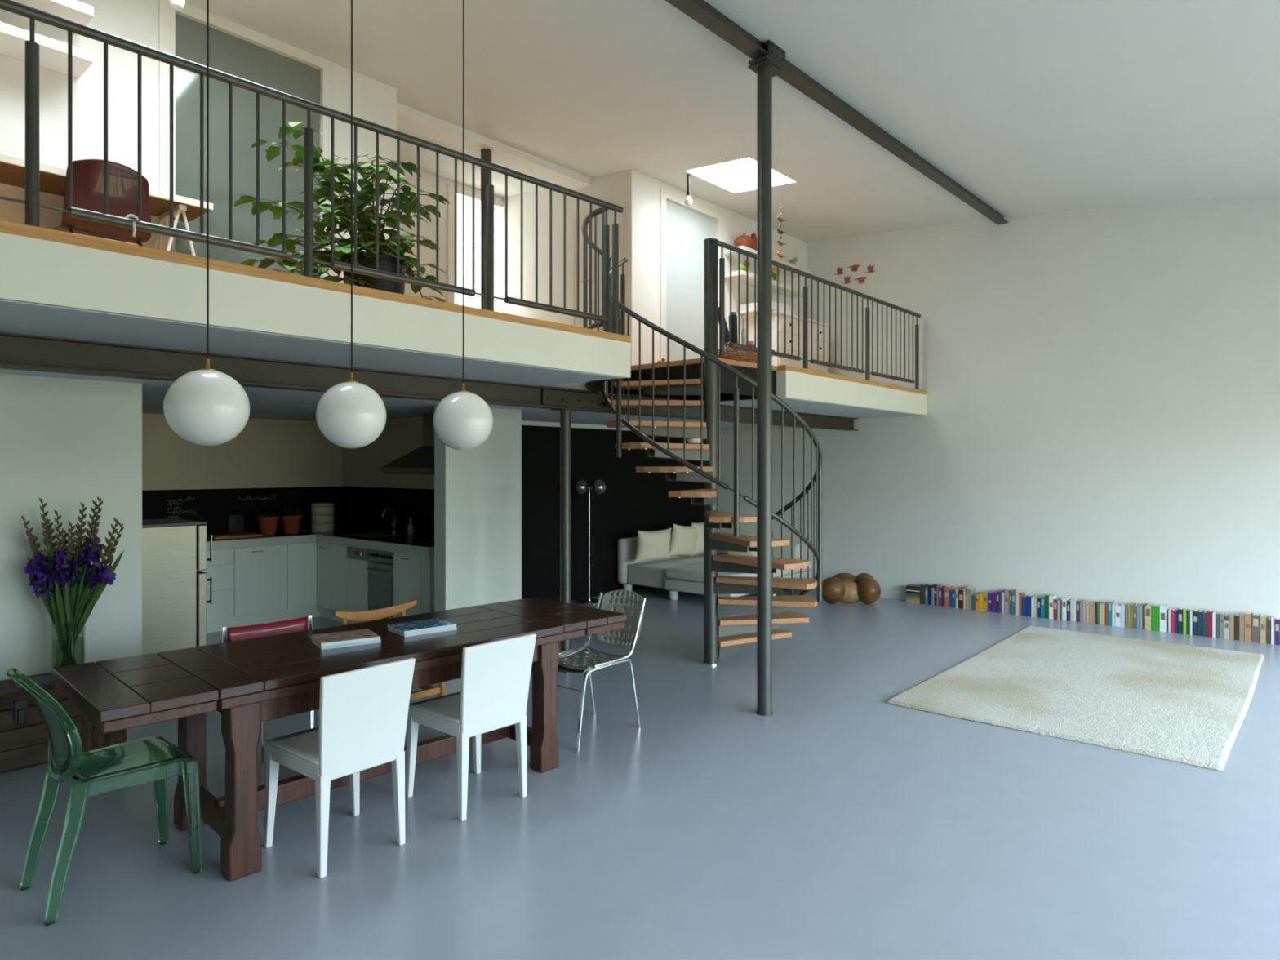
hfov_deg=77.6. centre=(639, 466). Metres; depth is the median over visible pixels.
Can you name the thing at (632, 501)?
wall
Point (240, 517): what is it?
socket
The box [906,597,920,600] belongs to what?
book
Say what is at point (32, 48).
railing
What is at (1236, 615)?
book
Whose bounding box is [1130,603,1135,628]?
book
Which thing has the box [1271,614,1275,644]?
book
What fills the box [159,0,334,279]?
door
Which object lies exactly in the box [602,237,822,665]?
spiral staircase
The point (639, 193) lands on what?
wall
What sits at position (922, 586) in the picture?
book
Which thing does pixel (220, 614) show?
base cabinet
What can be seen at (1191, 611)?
book
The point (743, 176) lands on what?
window
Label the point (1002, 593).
book
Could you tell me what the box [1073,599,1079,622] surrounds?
book
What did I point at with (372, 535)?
sink
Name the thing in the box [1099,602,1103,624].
book
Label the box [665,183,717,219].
door frame
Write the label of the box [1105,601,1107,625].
book
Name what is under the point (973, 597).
book
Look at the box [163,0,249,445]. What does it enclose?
globe pendant
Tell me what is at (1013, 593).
book
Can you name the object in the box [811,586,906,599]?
baseboard
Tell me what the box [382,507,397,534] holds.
faucet
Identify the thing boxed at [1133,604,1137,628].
book
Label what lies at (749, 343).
bottle
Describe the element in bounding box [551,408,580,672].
column
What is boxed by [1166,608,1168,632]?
book
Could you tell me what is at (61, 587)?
gladiolus
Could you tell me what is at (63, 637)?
gladiolus
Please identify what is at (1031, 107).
ceiling
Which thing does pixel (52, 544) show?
gladiolus
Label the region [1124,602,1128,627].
book
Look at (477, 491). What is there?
wall pier
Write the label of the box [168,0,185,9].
bulb
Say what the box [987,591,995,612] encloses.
book
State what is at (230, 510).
backsplash
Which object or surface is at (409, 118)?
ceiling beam
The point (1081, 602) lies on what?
book
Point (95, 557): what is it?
gladiolus
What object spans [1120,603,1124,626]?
book
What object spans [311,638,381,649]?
magazine
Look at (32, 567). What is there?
gladiolus
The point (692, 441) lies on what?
bowl
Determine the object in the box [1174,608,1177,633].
book
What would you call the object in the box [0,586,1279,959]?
floor
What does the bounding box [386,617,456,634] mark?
magazine
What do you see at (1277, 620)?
book
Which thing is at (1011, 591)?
book
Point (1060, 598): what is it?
book
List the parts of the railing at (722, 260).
post, rail, post, handrail, rail, post, rail, post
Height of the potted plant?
1.172 m
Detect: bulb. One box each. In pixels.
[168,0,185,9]
[684,173,692,205]
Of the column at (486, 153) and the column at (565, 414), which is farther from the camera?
the column at (486, 153)
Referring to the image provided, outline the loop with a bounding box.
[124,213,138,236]
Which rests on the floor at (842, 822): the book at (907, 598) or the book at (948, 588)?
the book at (948, 588)
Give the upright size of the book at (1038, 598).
0.210 m
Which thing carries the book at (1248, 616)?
on the floor at (842, 822)
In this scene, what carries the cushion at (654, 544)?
on the sofa
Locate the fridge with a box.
[142,518,212,654]
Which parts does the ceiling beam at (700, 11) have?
splice plate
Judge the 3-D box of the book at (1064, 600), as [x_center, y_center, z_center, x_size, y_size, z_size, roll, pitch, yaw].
[4.510,1.508,8.433,0.042,0.225,0.130,0,0,41]
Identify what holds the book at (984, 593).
on the floor at (842, 822)
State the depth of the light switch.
8.60 m
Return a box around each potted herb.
[256,513,279,534]
[280,506,302,533]
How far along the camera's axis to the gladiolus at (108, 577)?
4.56 m
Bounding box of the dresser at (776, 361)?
[742,310,829,373]
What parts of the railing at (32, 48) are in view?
post, rail, post, handrail, rail, post, rail, post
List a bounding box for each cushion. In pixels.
[634,527,671,563]
[665,560,812,582]
[667,523,697,556]
[689,521,719,556]
[727,534,756,556]
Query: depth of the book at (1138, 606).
7.94 m
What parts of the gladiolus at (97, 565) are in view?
stem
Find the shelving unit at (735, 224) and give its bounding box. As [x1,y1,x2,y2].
[715,205,806,354]
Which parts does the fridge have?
door, door, handle, handle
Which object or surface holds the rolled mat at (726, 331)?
in the wicker basket
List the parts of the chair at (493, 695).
leg, seat, leg, leg, backrest, leg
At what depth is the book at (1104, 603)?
8.15 m
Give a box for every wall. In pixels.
[0,0,159,680]
[142,413,342,604]
[320,63,396,283]
[342,416,434,537]
[400,164,453,302]
[502,168,665,365]
[521,425,703,601]
[717,195,1279,619]
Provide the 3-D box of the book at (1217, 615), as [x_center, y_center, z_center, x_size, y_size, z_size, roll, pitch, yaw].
[5.500,1.508,7.576,0.028,0.225,0.139,0,0,41]
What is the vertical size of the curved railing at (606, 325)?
0.920 m
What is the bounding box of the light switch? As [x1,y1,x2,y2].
[432,262,441,279]
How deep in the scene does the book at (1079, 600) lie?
8.30 m
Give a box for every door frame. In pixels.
[175,11,321,70]
[453,181,502,208]
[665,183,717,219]
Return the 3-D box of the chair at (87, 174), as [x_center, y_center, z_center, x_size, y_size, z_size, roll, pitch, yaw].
[-3.043,-1.284,4.511,0.503,0.779,0.422,0,0,43]
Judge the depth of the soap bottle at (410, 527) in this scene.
8.27 m
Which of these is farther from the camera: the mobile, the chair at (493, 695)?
the mobile
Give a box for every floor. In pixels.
[0,219,926,395]
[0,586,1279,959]
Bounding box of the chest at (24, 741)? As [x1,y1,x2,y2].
[0,671,126,772]
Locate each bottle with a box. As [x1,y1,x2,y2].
[407,517,413,535]
[746,341,754,356]
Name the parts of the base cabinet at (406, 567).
base cabinet end panel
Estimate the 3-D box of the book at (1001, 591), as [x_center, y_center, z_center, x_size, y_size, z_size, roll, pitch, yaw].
[4.023,1.500,8.852,0.022,0.240,0.122,0,0,41]
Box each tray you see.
[11,674,55,689]
[739,301,794,315]
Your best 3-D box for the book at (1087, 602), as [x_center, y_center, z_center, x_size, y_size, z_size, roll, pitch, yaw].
[4.671,1.512,8.288,0.029,0.215,0.123,0,0,41]
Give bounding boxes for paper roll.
[725,341,737,359]
[741,328,746,356]
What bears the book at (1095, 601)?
on the floor at (842, 822)
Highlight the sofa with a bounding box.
[617,537,812,599]
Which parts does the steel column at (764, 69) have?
cap plate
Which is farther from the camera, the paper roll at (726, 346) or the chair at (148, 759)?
the paper roll at (726, 346)
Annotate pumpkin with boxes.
[733,232,753,248]
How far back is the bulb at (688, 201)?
8.00 m
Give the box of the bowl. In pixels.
[686,438,700,444]
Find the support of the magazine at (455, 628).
on the dining table at (251, 682)
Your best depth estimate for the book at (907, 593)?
9.45 m
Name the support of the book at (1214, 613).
on the floor at (842, 822)
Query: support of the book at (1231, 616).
on the floor at (842, 822)
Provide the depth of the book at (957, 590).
9.12 m
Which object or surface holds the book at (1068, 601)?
on the floor at (842, 822)
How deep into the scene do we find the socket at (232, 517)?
8.42 m
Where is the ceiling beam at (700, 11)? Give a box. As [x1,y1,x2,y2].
[665,0,1008,224]
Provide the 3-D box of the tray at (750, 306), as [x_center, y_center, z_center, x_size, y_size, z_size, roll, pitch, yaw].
[1.490,-1.836,9.362,0.420,0.100,0.530,0,0,41]
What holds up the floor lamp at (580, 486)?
on the floor at (842, 822)
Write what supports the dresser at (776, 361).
on the floor at (6, 227)
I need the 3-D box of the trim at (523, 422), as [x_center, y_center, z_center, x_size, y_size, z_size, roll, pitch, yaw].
[-0.595,-0.495,9.979,0.125,0.050,4.580,0,0,41]
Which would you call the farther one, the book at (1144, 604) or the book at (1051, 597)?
the book at (1051, 597)
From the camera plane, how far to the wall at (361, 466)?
8.72 m
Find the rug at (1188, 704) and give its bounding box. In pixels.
[885,625,1265,771]
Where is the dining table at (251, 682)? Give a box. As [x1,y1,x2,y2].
[52,596,626,881]
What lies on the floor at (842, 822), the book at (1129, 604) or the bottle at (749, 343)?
the book at (1129, 604)
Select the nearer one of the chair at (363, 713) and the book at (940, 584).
the chair at (363, 713)
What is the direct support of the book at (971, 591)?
on the floor at (842, 822)
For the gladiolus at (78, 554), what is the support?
in the glass vase
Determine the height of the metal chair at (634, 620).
0.822 m
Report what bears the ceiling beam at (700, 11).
attached to the ceiling
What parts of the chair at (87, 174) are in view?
leg frame, leg frame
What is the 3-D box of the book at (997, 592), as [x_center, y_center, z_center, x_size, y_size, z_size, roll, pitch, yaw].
[4.005,1.502,8.873,0.028,0.235,0.131,0,0,41]
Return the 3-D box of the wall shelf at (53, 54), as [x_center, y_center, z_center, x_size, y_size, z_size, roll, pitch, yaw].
[-4.185,-2.322,3.497,0.290,0.055,2.970,0,0,41]
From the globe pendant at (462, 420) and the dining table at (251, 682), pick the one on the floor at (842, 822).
the dining table at (251, 682)
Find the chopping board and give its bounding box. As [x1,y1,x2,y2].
[206,533,262,539]
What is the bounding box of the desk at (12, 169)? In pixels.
[0,153,213,222]
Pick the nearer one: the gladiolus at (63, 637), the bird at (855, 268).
the gladiolus at (63, 637)
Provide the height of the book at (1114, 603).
0.220 m
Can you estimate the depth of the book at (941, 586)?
9.24 m
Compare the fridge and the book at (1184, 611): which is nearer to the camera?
the fridge
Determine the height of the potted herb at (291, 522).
0.298 m
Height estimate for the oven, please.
0.812 m
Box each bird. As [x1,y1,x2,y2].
[833,266,844,275]
[840,275,851,283]
[847,265,860,271]
[853,276,866,283]
[864,265,875,272]
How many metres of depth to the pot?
8.56 m
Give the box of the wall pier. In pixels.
[434,405,521,611]
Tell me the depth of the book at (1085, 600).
8.27 m
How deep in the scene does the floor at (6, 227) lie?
3.75 m
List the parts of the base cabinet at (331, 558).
door, door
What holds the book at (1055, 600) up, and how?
on the floor at (842, 822)
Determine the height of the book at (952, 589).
0.200 m
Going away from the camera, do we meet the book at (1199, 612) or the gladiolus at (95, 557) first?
the gladiolus at (95, 557)
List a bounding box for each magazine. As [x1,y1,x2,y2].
[311,628,380,646]
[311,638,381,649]
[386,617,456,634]
[387,626,457,636]
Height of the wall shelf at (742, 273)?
0.050 m
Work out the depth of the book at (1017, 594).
8.69 m
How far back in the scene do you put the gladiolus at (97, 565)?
4.55 m
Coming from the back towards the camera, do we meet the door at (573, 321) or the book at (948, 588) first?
the book at (948, 588)
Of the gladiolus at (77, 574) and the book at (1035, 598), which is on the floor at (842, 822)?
the book at (1035, 598)
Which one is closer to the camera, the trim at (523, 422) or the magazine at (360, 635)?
the magazine at (360, 635)
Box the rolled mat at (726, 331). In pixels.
[717,306,732,357]
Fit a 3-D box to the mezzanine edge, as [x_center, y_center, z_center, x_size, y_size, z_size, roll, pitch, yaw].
[-1.635,-0.732,6.547,3.730,0.246,11.120,0,0,41]
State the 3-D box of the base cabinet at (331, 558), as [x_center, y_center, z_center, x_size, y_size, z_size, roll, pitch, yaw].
[-3.061,1.214,8.544,0.685,0.812,0.604,0,0,41]
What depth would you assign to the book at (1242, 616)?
7.41 m
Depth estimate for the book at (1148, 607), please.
7.89 m
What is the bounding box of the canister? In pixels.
[311,502,334,532]
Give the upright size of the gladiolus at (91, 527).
1.000 m
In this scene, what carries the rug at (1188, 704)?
on the floor at (842, 822)
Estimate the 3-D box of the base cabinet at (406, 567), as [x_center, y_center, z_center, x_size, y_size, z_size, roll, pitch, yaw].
[-1.928,1.214,7.557,0.600,0.812,0.604,0,0,41]
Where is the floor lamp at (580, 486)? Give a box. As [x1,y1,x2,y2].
[572,479,606,604]
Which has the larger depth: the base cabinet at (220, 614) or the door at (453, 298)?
the door at (453, 298)
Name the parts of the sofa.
leg, backrest, leg, seat, armrest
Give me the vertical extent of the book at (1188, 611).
0.225 m
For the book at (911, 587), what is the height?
0.045 m
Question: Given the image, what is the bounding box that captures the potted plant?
[233,121,449,302]
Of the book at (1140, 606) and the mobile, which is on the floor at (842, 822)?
the book at (1140, 606)
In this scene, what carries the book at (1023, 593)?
on the floor at (842, 822)
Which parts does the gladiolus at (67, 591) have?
stem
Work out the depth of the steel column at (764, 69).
5.19 m
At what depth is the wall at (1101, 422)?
8.54 m
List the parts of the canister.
lid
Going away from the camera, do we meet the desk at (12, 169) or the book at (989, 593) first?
the desk at (12, 169)
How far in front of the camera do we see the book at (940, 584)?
9.27 m
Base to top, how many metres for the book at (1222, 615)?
0.230 m
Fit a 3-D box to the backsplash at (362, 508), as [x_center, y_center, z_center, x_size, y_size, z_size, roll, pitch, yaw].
[-2.373,0.475,8.376,2.988,0.485,0.008,0,0,41]
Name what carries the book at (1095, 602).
on the floor at (842, 822)
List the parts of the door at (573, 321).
glass pane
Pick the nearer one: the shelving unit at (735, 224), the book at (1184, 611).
the book at (1184, 611)
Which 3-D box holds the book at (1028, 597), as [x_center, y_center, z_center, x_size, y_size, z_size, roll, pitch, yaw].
[4.243,1.512,8.664,0.050,0.215,0.127,0,0,41]
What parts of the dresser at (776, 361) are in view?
drawer, drawer, drawer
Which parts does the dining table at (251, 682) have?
leg, cross rail, leg, edge moulding, cross rail, leg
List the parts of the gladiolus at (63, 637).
stem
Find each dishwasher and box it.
[231,544,287,626]
[346,546,372,623]
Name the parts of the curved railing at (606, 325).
rail, handrail, post, post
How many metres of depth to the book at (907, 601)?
9.45 m
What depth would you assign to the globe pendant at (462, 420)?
4.15 m
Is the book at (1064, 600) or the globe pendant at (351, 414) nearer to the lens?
the globe pendant at (351, 414)
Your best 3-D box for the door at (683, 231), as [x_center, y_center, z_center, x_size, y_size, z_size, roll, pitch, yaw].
[0.563,-1.895,8.704,0.057,1.990,1.120,0,0,41]
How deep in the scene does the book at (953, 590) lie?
9.14 m
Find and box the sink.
[344,532,402,537]
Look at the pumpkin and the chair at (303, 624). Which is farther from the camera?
the pumpkin
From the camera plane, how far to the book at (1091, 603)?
8.22 m
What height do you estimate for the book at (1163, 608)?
0.250 m
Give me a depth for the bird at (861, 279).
10.04 m
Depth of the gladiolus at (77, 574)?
4.50 m
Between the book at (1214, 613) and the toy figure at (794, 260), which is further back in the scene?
the toy figure at (794, 260)
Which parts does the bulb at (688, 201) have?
glass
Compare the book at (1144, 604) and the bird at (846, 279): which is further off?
the bird at (846, 279)
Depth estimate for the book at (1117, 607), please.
8.06 m
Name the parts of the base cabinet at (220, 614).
drawer, drawer, drawer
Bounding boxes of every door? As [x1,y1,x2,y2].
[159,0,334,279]
[447,183,502,312]
[568,200,622,331]
[659,187,723,362]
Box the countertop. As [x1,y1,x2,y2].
[206,528,434,556]
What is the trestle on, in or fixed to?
on the floor at (6, 227)
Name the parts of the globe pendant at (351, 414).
globe, cord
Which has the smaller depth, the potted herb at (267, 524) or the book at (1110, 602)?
the book at (1110, 602)
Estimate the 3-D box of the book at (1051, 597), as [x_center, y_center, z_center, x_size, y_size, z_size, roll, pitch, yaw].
[4.410,1.500,8.511,0.040,0.240,0.117,0,0,41]
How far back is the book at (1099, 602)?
8.18 m
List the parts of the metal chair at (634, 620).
leg frame, seat, leg frame, backrest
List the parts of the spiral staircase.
rail, post, post, rail, landing frame, handrail, post, rail, rail, post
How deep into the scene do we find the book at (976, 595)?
8.97 m
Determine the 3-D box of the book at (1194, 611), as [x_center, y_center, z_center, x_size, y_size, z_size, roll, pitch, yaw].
[5.370,1.505,7.691,0.037,0.230,0.144,0,0,41]
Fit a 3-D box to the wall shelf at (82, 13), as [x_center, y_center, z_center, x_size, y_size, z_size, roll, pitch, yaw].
[-4.185,-2.583,3.497,0.290,0.055,2.970,0,0,41]
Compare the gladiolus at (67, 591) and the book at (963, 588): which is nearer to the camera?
the gladiolus at (67, 591)
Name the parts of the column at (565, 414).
cap plate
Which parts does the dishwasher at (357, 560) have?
door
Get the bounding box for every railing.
[0,0,623,333]
[581,207,612,332]
[713,239,920,389]
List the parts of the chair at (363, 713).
leg, seat, leg, leg, backrest, leg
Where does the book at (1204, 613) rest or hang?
on the floor at (842, 822)
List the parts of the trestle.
leg, leg, leg, leg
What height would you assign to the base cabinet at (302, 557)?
0.812 m
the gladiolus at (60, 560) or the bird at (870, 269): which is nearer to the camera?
the gladiolus at (60, 560)
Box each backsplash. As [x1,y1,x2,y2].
[142,486,342,535]
[342,486,434,537]
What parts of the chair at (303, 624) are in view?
backrest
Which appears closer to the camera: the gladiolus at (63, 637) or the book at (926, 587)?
the gladiolus at (63, 637)
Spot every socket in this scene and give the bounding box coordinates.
[228,514,236,533]
[236,514,244,533]
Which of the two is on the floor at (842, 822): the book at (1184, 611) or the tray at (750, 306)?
the book at (1184, 611)
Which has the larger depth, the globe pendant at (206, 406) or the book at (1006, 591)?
the book at (1006, 591)
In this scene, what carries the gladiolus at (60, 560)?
in the glass vase
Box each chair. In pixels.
[5,667,202,925]
[51,159,151,246]
[222,614,314,785]
[263,657,415,878]
[333,600,447,734]
[405,633,536,821]
[530,589,645,751]
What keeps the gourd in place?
on the wall shelf at (726, 251)
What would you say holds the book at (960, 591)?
on the floor at (842, 822)
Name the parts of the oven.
handle, door, drawer, control panel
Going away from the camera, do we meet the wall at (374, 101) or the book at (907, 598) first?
the wall at (374, 101)
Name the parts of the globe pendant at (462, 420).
globe, cord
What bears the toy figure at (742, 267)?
on the wall shelf at (742, 273)
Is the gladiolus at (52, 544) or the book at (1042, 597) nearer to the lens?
the gladiolus at (52, 544)
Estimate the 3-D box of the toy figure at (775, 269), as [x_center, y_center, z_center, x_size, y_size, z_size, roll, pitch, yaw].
[1.591,-2.301,9.575,0.128,0.196,0.216,0,0,41]
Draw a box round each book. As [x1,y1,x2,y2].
[906,584,920,591]
[906,591,920,594]
[906,592,920,596]
[906,595,920,598]
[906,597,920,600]
[906,600,920,604]
[920,583,928,604]
[924,586,928,604]
[928,584,933,604]
[930,587,933,604]
[933,583,940,605]
[937,583,942,605]
[938,585,945,606]
[942,587,944,606]
[944,585,953,607]
[949,588,955,607]
[952,588,956,608]
[955,588,960,608]
[958,588,963,608]
[963,588,964,608]
[964,585,972,608]
[968,587,975,609]
[971,594,976,609]
[975,594,978,610]
[978,592,982,610]
[982,591,987,611]
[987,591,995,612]
[991,591,995,612]
[995,590,1000,613]
[999,590,1004,613]
[1001,591,1004,613]
[1004,588,1013,613]
[1008,588,1015,614]
[1012,591,1015,614]
[1015,591,1019,615]
[1019,591,1025,615]
[1022,595,1026,615]
[1026,595,1034,616]
[1031,595,1037,617]
[1034,595,1038,617]
[1036,596,1040,617]
[1040,595,1044,617]
[1044,594,1052,618]
[1048,595,1056,618]
[1053,598,1060,619]
[1057,598,1062,619]
[1059,600,1062,620]
[1062,597,1069,620]
[1066,599,1071,621]
[1070,598,1075,621]
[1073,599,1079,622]
[1076,599,1081,622]
[1080,600,1082,622]
[1082,599,1088,622]
[1085,600,1091,622]
[1088,600,1093,623]
[1093,600,1097,623]
[1094,601,1098,624]
[1097,601,1102,624]
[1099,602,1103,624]
[1102,602,1105,625]
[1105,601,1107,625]
[1107,600,1114,626]
[1111,602,1117,626]
[1115,604,1120,626]
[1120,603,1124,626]
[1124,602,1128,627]
[1128,603,1132,627]
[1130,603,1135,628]
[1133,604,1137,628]
[1137,604,1140,629]
[1139,604,1142,629]
[1142,603,1146,629]
[1145,604,1151,630]
[1151,604,1160,631]
[1160,604,1168,631]
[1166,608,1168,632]
[1168,608,1172,632]
[1170,608,1175,632]
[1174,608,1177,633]
[1177,608,1184,634]
[1182,608,1187,634]
[1186,609,1191,635]
[1190,608,1194,635]
[1192,608,1199,635]
[1197,609,1204,635]
[1202,611,1207,636]
[1207,609,1213,637]
[1212,611,1216,637]
[1215,612,1219,638]
[1219,612,1225,638]
[1224,619,1229,639]
[1229,614,1234,639]
[1234,613,1239,640]
[1239,613,1244,640]
[1244,612,1252,641]
[1252,613,1260,642]
[1260,614,1266,643]
[1266,617,1271,644]
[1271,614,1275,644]
[1275,617,1279,644]
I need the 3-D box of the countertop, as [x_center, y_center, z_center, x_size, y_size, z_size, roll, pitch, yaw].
[-3.163,0.763,7.704,2.695,0.084,2.055,0,0,41]
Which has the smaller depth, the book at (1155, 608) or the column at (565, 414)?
the column at (565, 414)
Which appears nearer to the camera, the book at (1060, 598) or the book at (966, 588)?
the book at (1060, 598)
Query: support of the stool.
on the floor at (842, 822)
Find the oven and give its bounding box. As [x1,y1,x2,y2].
[365,548,393,620]
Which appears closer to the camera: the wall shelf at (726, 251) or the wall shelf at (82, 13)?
the wall shelf at (82, 13)
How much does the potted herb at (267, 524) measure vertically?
0.223 m
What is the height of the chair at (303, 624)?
0.786 m
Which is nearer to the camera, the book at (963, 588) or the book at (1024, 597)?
the book at (1024, 597)
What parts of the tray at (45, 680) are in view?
plate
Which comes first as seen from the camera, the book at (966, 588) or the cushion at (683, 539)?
the book at (966, 588)
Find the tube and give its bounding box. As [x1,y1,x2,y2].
[728,311,737,359]
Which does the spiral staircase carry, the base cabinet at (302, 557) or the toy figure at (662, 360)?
the toy figure at (662, 360)
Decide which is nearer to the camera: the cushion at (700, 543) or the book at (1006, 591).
the book at (1006, 591)
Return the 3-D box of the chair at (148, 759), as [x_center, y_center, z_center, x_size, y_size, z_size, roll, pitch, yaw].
[-2.093,1.175,3.096,0.404,0.889,0.587,0,0,41]
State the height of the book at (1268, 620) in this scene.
0.215 m
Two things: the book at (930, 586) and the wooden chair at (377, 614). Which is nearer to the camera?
the wooden chair at (377, 614)
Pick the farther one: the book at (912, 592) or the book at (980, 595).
the book at (912, 592)
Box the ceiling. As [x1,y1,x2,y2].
[184,0,1279,242]
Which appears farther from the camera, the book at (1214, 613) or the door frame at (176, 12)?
the book at (1214, 613)
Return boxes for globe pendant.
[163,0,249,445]
[315,0,386,448]
[432,0,493,450]
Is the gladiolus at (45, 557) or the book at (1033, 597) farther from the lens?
the book at (1033, 597)
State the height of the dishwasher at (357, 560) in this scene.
0.812 m
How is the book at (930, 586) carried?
on the floor at (842, 822)
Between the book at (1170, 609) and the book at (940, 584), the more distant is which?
the book at (940, 584)
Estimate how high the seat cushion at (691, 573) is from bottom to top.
0.127 m
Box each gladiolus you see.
[21,515,77,664]
[27,533,72,665]
[37,497,69,665]
[44,517,66,666]
[46,509,72,660]
[53,528,71,595]
[57,521,83,664]
[59,522,124,666]
[61,496,102,666]
[63,502,88,666]
[68,499,102,663]
[68,524,86,665]
[79,516,119,626]
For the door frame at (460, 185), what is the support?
in the wall at (427, 180)
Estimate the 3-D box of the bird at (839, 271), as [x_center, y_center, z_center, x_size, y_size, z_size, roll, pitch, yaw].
[2.558,-2.518,10.258,0.170,0.102,0.006,0,0,41]
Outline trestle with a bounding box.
[151,204,195,256]
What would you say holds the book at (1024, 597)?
on the floor at (842, 822)
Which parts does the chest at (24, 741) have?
lid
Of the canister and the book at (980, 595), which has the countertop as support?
the canister
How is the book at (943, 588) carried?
on the floor at (842, 822)
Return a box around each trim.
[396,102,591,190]
[521,420,638,431]
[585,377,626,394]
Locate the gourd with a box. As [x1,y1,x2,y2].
[750,231,756,250]
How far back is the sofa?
10.04 m
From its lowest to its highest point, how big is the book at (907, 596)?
0.026 m
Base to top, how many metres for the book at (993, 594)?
0.215 m
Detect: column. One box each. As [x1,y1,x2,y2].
[480,148,491,309]
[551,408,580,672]
[747,58,781,715]
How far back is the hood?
7.68 m
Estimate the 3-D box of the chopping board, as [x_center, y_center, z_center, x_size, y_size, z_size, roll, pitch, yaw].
[-4.147,0.707,8.101,0.300,0.024,0.480,0,0,37]
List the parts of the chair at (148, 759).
leg, frame, backrest, leg, seat, leg, leg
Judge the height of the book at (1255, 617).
0.250 m
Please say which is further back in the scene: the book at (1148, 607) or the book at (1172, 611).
the book at (1148, 607)
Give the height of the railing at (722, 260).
0.920 m
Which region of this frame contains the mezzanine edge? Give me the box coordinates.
[0,232,926,418]
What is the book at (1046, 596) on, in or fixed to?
on the floor at (842, 822)
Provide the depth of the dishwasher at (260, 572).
8.07 m
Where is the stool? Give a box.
[822,573,880,604]
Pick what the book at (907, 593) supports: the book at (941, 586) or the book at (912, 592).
the book at (912, 592)
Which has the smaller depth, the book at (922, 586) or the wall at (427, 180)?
the wall at (427, 180)
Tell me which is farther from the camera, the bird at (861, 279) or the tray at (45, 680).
the bird at (861, 279)
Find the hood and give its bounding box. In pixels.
[381,413,434,474]
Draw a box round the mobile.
[777,207,786,257]
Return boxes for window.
[687,160,795,192]
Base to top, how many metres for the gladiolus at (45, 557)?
0.996 m
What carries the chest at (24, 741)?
on the floor at (842, 822)
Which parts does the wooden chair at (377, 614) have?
leg, crest rail, leg, rail, rail, leg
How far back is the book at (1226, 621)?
7.48 m
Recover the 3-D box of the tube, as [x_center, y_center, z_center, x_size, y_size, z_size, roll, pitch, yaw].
[0.889,-1.190,7.570,0.080,0.555,0.116,0,0,-15]
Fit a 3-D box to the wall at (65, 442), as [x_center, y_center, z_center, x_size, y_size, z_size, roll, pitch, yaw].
[-4.231,-0.880,3.813,0.190,5.000,3.585,0,0,41]
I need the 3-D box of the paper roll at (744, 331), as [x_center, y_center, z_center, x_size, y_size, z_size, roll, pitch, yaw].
[0.994,-1.109,7.552,0.060,0.396,0.102,0,0,-4]
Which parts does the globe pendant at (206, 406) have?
globe, cord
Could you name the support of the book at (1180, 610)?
on the floor at (842, 822)
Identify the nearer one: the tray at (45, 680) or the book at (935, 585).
the tray at (45, 680)
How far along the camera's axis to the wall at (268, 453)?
8.56 m
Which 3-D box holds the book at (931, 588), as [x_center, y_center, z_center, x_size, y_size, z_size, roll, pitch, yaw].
[3.452,1.520,9.356,0.018,0.200,0.130,0,0,41]
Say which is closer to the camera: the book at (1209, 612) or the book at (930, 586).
the book at (1209, 612)
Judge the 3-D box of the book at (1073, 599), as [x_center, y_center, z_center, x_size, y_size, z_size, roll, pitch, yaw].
[4.566,1.510,8.390,0.024,0.220,0.139,0,0,41]
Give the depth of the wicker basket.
7.22 m
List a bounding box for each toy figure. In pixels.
[657,358,665,362]
[737,261,750,271]
[772,267,780,281]
[788,257,798,265]
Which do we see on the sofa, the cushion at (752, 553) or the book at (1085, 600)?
the cushion at (752, 553)
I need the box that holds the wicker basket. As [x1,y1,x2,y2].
[717,346,774,363]
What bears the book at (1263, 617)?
on the floor at (842, 822)
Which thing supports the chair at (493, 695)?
on the floor at (842, 822)
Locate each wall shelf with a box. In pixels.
[0,21,93,78]
[11,0,93,26]
[724,245,811,278]
[724,270,803,298]
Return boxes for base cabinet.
[196,548,234,633]
[284,542,319,620]
[317,542,352,623]
[393,551,434,617]

